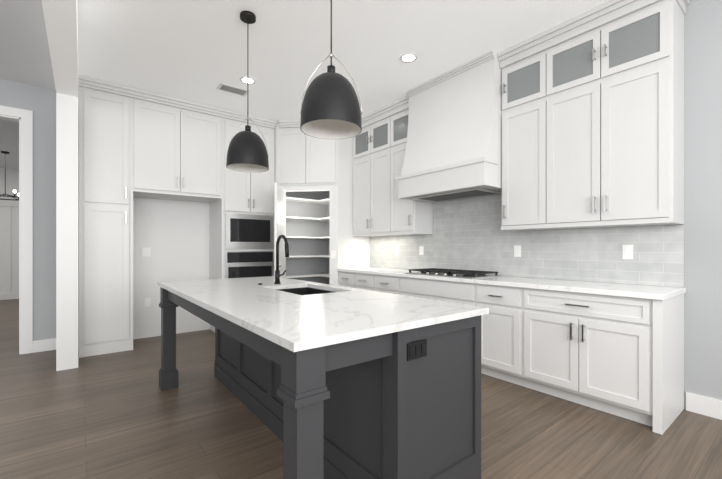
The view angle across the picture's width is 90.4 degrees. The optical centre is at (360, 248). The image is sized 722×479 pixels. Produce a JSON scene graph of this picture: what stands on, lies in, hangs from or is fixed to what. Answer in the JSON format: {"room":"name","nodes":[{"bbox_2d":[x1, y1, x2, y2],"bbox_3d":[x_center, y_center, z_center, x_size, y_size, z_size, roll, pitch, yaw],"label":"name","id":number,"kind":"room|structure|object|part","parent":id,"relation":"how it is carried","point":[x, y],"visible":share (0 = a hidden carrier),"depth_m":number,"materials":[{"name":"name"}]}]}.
{"room":"kitchen","nodes":[
{"label":"kitchen","id":0,"kind":"room"},
{"bbox_2d":[0,168,18,299],"bbox_3d":[-8.272,-0.339,8.605,7.600,3.100,0.150,0,0,-38],"label":"wall","id":1,"kind":"structure","parent":0,"point":[9,249],"depth_m":8.47,"materials":[{"name":"white paint"}]},
{"bbox_2d":[56,93,78,370],"bbox_3d":[-3.241,-0.159,3.975,0.170,2.740,1.000,0,0,-38],"label":"column","id":2,"kind":"structure","parent":0,"point":[67,233],"depth_m":3.58,"materials":[{"name":"white paint"}]},
{"bbox_2d":[0,79,325,340],"bbox_3d":[-4.023,-0.339,4.075,8.720,3.100,0.120,0,0,-38],"label":"wall","id":3,"kind":"structure","parent":0,"point":[40,102],"depth_m":4.25,"materials":[{"name":"grey paint"}]},
{"bbox_2d":[41,0,78,108],"bbox_3d":[-1.087,-1.709,1.216,0.170,0.360,8.000,0,0,-38],"label":"header","id":4,"kind":"object","parent":3,"relation":"attached to","point":[61,20],"visible":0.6,"depth_m":2.68,"materials":[{"name":"white paint"}]},
{"bbox_2d":[142,248,150,255],"bbox_3d":[-2.908,0.051,4.856,0.100,0.120,0.013,0,0,-38],"label":"outlet","id":5,"kind":"object","parent":3,"relation":"attached to","point":[146,251],"depth_m":4.85,"materials":[{"name":"white plastic"}]},
{"bbox_2d":[145,298,150,306],"bbox_3d":[-2.898,0.733,4.867,0.070,0.115,0.007,0,0,-38],"label":"outlet","id":6,"kind":"object","parent":3,"relation":"attached to","point":[147,300],"depth_m":4.86,"materials":[{"name":"white plastic"}]},
{"bbox_2d":[135,95,222,202],"bbox_3d":[-2.490,-1.248,4.808,1.080,1.138,0.608,0,0,-38],"label":"upper cabinet","id":7,"kind":"object","parent":3,"relation":"attached to","point":[139,149],"depth_m":4.56,"materials":[{"name":"white wood"}]},
{"bbox_2d":[0,0,609,168],"bbox_3d":[-3.494,-1.939,3.397,8.720,0.100,14.400,0,0,-38],"label":"ceiling","id":8,"kind":"structure","parent":0,"point":[193,50],"depth_m":3.31,"materials":[{"name":"white paint"}]},
{"bbox_2d":[0,151,18,200],"bbox_3d":[-6.973,-1.433,7.024,0.708,0.911,0.684,0,0,-38],"label":"chandelier","id":9,"kind":"object","parent":8,"relation":"hanging from","point":[14,191],"visible":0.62,"depth_m":7.02,"materials":[{"name":"black metal"}]},
{"bbox_2d":[216,83,249,95],"bbox_3d":[-1.521,-1.884,4.266,0.340,0.009,0.180,0,0,-38],"label":"ceiling vent","id":10,"kind":"object","parent":8,"relation":"in","point":[232,89],"visible":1,"depth_m":4.25,"materials":[{"name":"white metal"}]},
{"bbox_2d":[226,11,268,172],"bbox_3d":[-0.918,-1.269,2.909,0.330,1.240,0.330,0,0,-38],"label":"pendant light","id":11,"kind":"object","parent":8,"relation":"hanging from","point":[247,151],"visible":1,"depth_m":2.82,"materials":[{"name":"black metal"}]},
{"bbox_2d":[240,76,255,83],"bbox_3d":[-1.272,-1.885,4.029,0.176,0.006,0.176,0,0,-38],"label":"recessed light","id":12,"kind":"object","parent":8,"relation":"in","point":[250,80],"visible":0.92,"depth_m":4.03,"materials":[{"name":"white plastic"}]},
{"bbox_2d":[300,0,361,138],"bbox_3d":[-0.161,-1.264,1.940,0.330,1.250,0.330,0,0,-38],"label":"pendant light","id":13,"kind":"object","parent":8,"relation":"hanging from","point":[330,107],"visible":1,"depth_m":1.83,"materials":[{"name":"black metal"}]},
{"bbox_2d":[400,53,416,62],"bbox_3d":[0.472,-1.885,3.550,0.176,0.006,0.176,0,0,-38],"label":"recessed light","id":14,"kind":"object","parent":8,"relation":"in","point":[408,57],"visible":1,"depth_m":3.54,"materials":[{"name":"white plastic"}]},
{"bbox_2d":[275,122,369,285],"bbox_3d":[-0.755,-0.339,5.737,1.282,3.100,1.282,0,0,-38],"label":"wall","id":15,"kind":"structure","parent":0,"point":[352,251],"depth_m":5.32,"materials":[{"name":"white paint"}]},
{"bbox_2d":[272,182,285,277],"bbox_3d":[-1.123,0.172,4.993,0.426,2.053,0.587,0,0,-38],"label":"pantry door","id":16,"kind":"structure","parent":15,"relation":"in","point":[279,210],"depth_m":4.90,"materials":[{"name":"white wood"}]},
{"bbox_2d":[276,119,336,185],"bbox_3d":[-0.813,-1.408,5.266,0.924,0.958,0.083,0,0,7],"label":"upper cabinet","id":17,"kind":"object","parent":15,"relation":"attached to","point":[302,159],"visible":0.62,"depth_m":5.28,"materials":[{"name":"white wood"}]},
{"bbox_2d":[331,250,335,258],"bbox_3d":[-0.402,0.091,5.241,0.072,0.120,0.010,0,0,7],"label":"light switch","id":18,"kind":"object","parent":15,"relation":"attached to","point":[333,254],"visible":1,"depth_m":5.24,"materials":[{"name":"white plastic"}]},
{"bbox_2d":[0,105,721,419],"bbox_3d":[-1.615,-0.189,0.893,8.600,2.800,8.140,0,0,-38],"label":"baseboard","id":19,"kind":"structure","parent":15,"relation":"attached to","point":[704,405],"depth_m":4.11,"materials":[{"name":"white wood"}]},
{"bbox_2d":[0,299,721,478],"bbox_3d":[-3.494,1.251,3.397,8.720,0.080,14.400,0,0,-38],"label":"floor","id":20,"kind":"structure","parent":0,"point":[118,415],"depth_m":2.38,"materials":[{"name":"brown wood"}]},
{"bbox_2d":[79,83,134,357],"bbox_3d":[-3.092,-0.304,4.338,0.508,3.026,0.608,0,0,-38],"label":"tall cabinet","id":21,"kind":"object","parent":20,"relation":"on","point":[106,115],"depth_m":4.10,"materials":[{"name":"white wood"}]},
{"bbox_3d":[-2.675,0.199,5.049,1.024,1.753,0.003,0,0,-38],"label":"alcove panel","id":22,"kind":"part","parent":21,"relation":"part of","materials":[{"name":"white"}]},
{"bbox_2d":[207,115,274,331],"bbox_3d":[-1.774,-0.304,5.361,0.780,3.026,0.618,0,0,-38],"label":"tall cabinet","id":23,"kind":"object","parent":20,"relation":"on","point":[240,225],"depth_m":5.11,"materials":[{"name":"white wood"}]},
{"bbox_2d":[157,283,488,478],"bbox_3d":[-0.575,0.768,2.467,1.059,0.882,2.542,0,0,-38],"label":"kitchen island","id":24,"kind":"object","parent":20,"relation":"on","point":[323,381],"depth_m":1.61,"materials":[{"name":"grey wood"}]},
{"bbox_2d":[161,279,420,346],"bbox_3d":[-0.774,0.312,2.311,0.570,0.030,2.560,0,0,-38],"label":"island countertop","id":25,"kind":"structure","parent":24,"relation":"on","point":[295,320],"depth_m":1.66,"materials":[{"name":"white stone"}]},
{"bbox_2d":[273,287,332,294],"bbox_3d":[-0.411,0.433,2.633,0.424,0.236,0.664,0,0,-38],"label":"sink","id":26,"kind":"object","parent":25,"relation":"in","point":[296,290],"depth_m":2.91,"materials":[{"name":"black metal"}]},
{"bbox_2d":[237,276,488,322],"bbox_3d":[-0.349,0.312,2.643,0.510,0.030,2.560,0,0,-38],"label":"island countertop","id":27,"kind":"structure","parent":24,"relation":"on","point":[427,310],"depth_m":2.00,"materials":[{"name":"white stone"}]},
{"bbox_2d":[273,235,288,282],"bbox_3d":[-0.676,0.093,2.895,0.237,0.408,0.232,0,0,-38],"label":"faucet","id":28,"kind":"object","parent":27,"relation":"on","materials":[{"name":"black metal"}]},
{"bbox_2d":[406,339,426,360],"bbox_3d":[0.236,0.426,1.501,0.115,0.070,0.009,0,0,-38],"label":"outlet","id":29,"kind":"object","parent":24,"relation":"attached to","point":[416,349],"depth_m":1.50,"materials":[{"name":"black plastic"}]},
{"bbox_2d":[339,271,368,289],"bbox_3d":[0.176,0.772,5.090,0.608,0.874,0.881,0,0,-38],"label":"base cabinet","id":30,"kind":"object","parent":20,"relation":"on","point":[346,278],"depth_m":4.97,"materials":[{"name":"white wood"}]},
{"bbox_2d":[369,275,392,293],"bbox_3d":[0.546,0.772,4.617,0.608,0.874,0.619,0,0,-38],"label":"base cabinet","id":31,"kind":"object","parent":20,"relation":"on","point":[380,283],"depth_m":4.49,"materials":[{"name":"white wood"}]},
{"bbox_2d":[393,275,464,303],"bbox_3d":[1.010,0.772,4.022,0.608,0.874,1.190,0,0,-38],"label":"base cabinet","id":32,"kind":"object","parent":20,"relation":"on","point":[433,289],"depth_m":3.86,"materials":[{"name":"white wood"}]},
{"bbox_2d":[465,283,508,381],"bbox_3d":[1.472,0.772,3.431,0.608,0.874,0.609,0,0,-38],"label":"base cabinet","id":33,"kind":"object","parent":20,"relation":"on","point":[495,324],"depth_m":3.29,"materials":[{"name":"white wood"}]},
{"bbox_2d":[509,287,685,434],"bbox_3d":[1.880,0.772,2.909,0.608,0.874,1.016,0,0,-38],"label":"base cabinet","id":34,"kind":"object","parent":20,"relation":"on","point":[616,349],"depth_m":2.61,"materials":[{"name":"white wood"}]},
{"bbox_2d":[337,267,684,298],"bbox_3d":[1.042,0.316,3.960,0.634,0.038,3.727,0,0,-38],"label":"countertop","id":35,"kind":"structure","parent":34,"relation":"on","point":[627,291],"depth_m":2.98,"materials":[{"name":"white stone"}]},
{"bbox_2d":[405,268,500,278],"bbox_3d":[0.997,0.273,3.999,0.520,0.047,0.920,0,0,-38],"label":"cooktop","id":36,"kind":"object","parent":35,"relation":"in","point":[469,274],"visible":1,"depth_m":3.83,"materials":[{"name":"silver metal"}]},
{"bbox_2d":[326,0,721,408],"bbox_3d":[1.865,-0.339,3.522,0.120,3.100,8.000,0,0,-38],"label":"wall","id":37,"kind":"structure","parent":0,"point":[702,224],"depth_m":2.62,"materials":[{"name":"grey paint"}]},
{"bbox_2d":[353,111,392,236],"bbox_3d":[0.286,-0.998,5.160,0.348,1.638,0.905,0,0,-38],"label":"upper cabinet","id":38,"kind":"object","parent":37,"relation":"attached to","point":[380,208],"depth_m":5.08,"materials":[{"name":"white wood"}]},
{"bbox_2d":[385,103,432,234],"bbox_3d":[0.640,-0.998,4.706,0.348,1.638,0.490,0,0,-38],"label":"upper cabinet","id":39,"kind":"object","parent":37,"relation":"attached to","point":[402,216],"depth_m":4.63,"materials":[{"name":"white wood"}]},
{"bbox_2d":[397,50,501,201],"bbox_3d":[1.030,-1.230,3.970,0.620,1.314,1.166,0,0,-38],"label":"range hood","id":40,"kind":"object","parent":37,"relation":"attached to","point":[453,150],"visible":0.94,"depth_m":3.72,"materials":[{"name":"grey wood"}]},
{"bbox_2d":[499,44,537,230],"bbox_3d":[1.652,-0.998,3.411,0.348,1.638,0.497,0,0,-38],"label":"upper cabinet","id":41,"kind":"object","parent":37,"relation":"attached to","point":[520,70],"depth_m":3.35,"materials":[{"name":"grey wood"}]},
{"bbox_2d":[370,194,683,287],"bbox_3d":[1.285,-0.157,4.157,0.010,0.904,3.715,0,0,-38],"label":"backsplash","id":42,"kind":"structure","parent":37,"relation":"attached to","point":[468,234],"depth_m":3.60,"materials":[{"name":"tile"}]},
{"bbox_2d":[395,246,398,254],"bbox_3d":[0.513,0.031,5.130,0.009,0.120,0.072,0,0,-38],"label":"outlet","id":43,"kind":"object","parent":42,"relation":"attached to","point":[396,247],"depth_m":5.12,"materials":[{"name":"white plastic"}]},
{"bbox_2d":[419,246,423,254],"bbox_3d":[0.802,0.031,4.760,0.009,0.120,0.072,0,0,-38],"label":"outlet","id":44,"kind":"object","parent":42,"relation":"attached to","point":[421,248],"depth_m":4.75,"materials":[{"name":"white plastic"}]},
{"bbox_2d":[514,245,520,256],"bbox_3d":[1.620,0.031,3.712,0.009,0.120,0.072,0,0,-38],"label":"outlet","id":45,"kind":"object","parent":42,"relation":"attached to","point":[517,248],"depth_m":3.71,"materials":[{"name":"white plastic"}]},
{"bbox_2d":[622,245,632,258],"bbox_3d":[2.205,0.031,2.963,0.009,0.120,0.072,0,0,-38],"label":"outlet","id":46,"kind":"object","parent":42,"relation":"attached to","point":[627,251],"depth_m":2.96,"materials":[{"name":"white plastic"}]},
{"bbox_2d":[538,0,685,229],"bbox_3d":[2.012,-0.998,2.950,0.348,1.638,0.917,0,0,-38],"label":"upper cabinet","id":47,"kind":"object","parent":37,"relation":"attached to","point":[593,118],"depth_m":2.76,"materials":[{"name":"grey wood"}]}
]}

